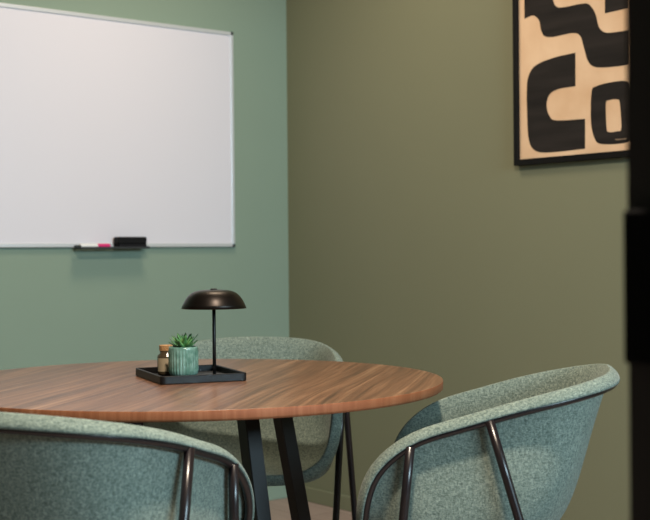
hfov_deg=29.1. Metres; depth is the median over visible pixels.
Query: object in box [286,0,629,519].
wall
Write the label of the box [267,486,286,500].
baseboard
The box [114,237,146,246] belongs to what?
eraser
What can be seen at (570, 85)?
framed art print
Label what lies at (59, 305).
wall
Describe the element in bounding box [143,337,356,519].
armchair
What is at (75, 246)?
tray
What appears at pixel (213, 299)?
table lamp
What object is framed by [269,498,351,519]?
floor
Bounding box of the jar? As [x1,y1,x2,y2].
[157,344,172,375]
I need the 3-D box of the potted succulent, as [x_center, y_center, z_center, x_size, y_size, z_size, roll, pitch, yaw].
[-0.335,0.226,2.968,0.072,0.106,0.074,-1,0,-12]
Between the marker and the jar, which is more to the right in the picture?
the jar
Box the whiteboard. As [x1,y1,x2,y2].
[0,3,234,248]
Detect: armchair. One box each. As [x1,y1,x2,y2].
[0,412,254,519]
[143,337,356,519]
[356,364,619,519]
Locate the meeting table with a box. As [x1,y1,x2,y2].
[0,359,442,519]
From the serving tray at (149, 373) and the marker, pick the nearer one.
the serving tray at (149, 373)
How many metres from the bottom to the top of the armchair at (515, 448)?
0.781 m
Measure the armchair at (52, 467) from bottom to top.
0.781 m
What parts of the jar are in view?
lid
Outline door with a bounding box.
[623,0,649,519]
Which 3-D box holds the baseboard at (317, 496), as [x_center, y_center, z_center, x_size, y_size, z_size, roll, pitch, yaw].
[0.968,0.978,3.970,0.012,0.060,3.565,-1,0,-39]
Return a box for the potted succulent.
[168,333,198,375]
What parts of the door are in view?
strike plate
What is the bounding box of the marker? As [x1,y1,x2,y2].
[79,244,110,246]
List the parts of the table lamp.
lamp shade, stem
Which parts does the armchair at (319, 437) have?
leg, leg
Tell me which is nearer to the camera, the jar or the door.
the door
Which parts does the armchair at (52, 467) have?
leg, leg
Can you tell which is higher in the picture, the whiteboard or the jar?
the whiteboard
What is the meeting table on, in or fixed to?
on the floor
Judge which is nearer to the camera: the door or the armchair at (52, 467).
the door
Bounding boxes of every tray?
[74,245,149,248]
[136,364,245,384]
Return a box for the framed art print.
[512,0,626,165]
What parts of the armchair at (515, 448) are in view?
leg, leg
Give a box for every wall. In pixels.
[0,0,288,422]
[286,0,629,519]
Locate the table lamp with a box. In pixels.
[181,288,245,374]
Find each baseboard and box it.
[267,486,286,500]
[305,486,357,511]

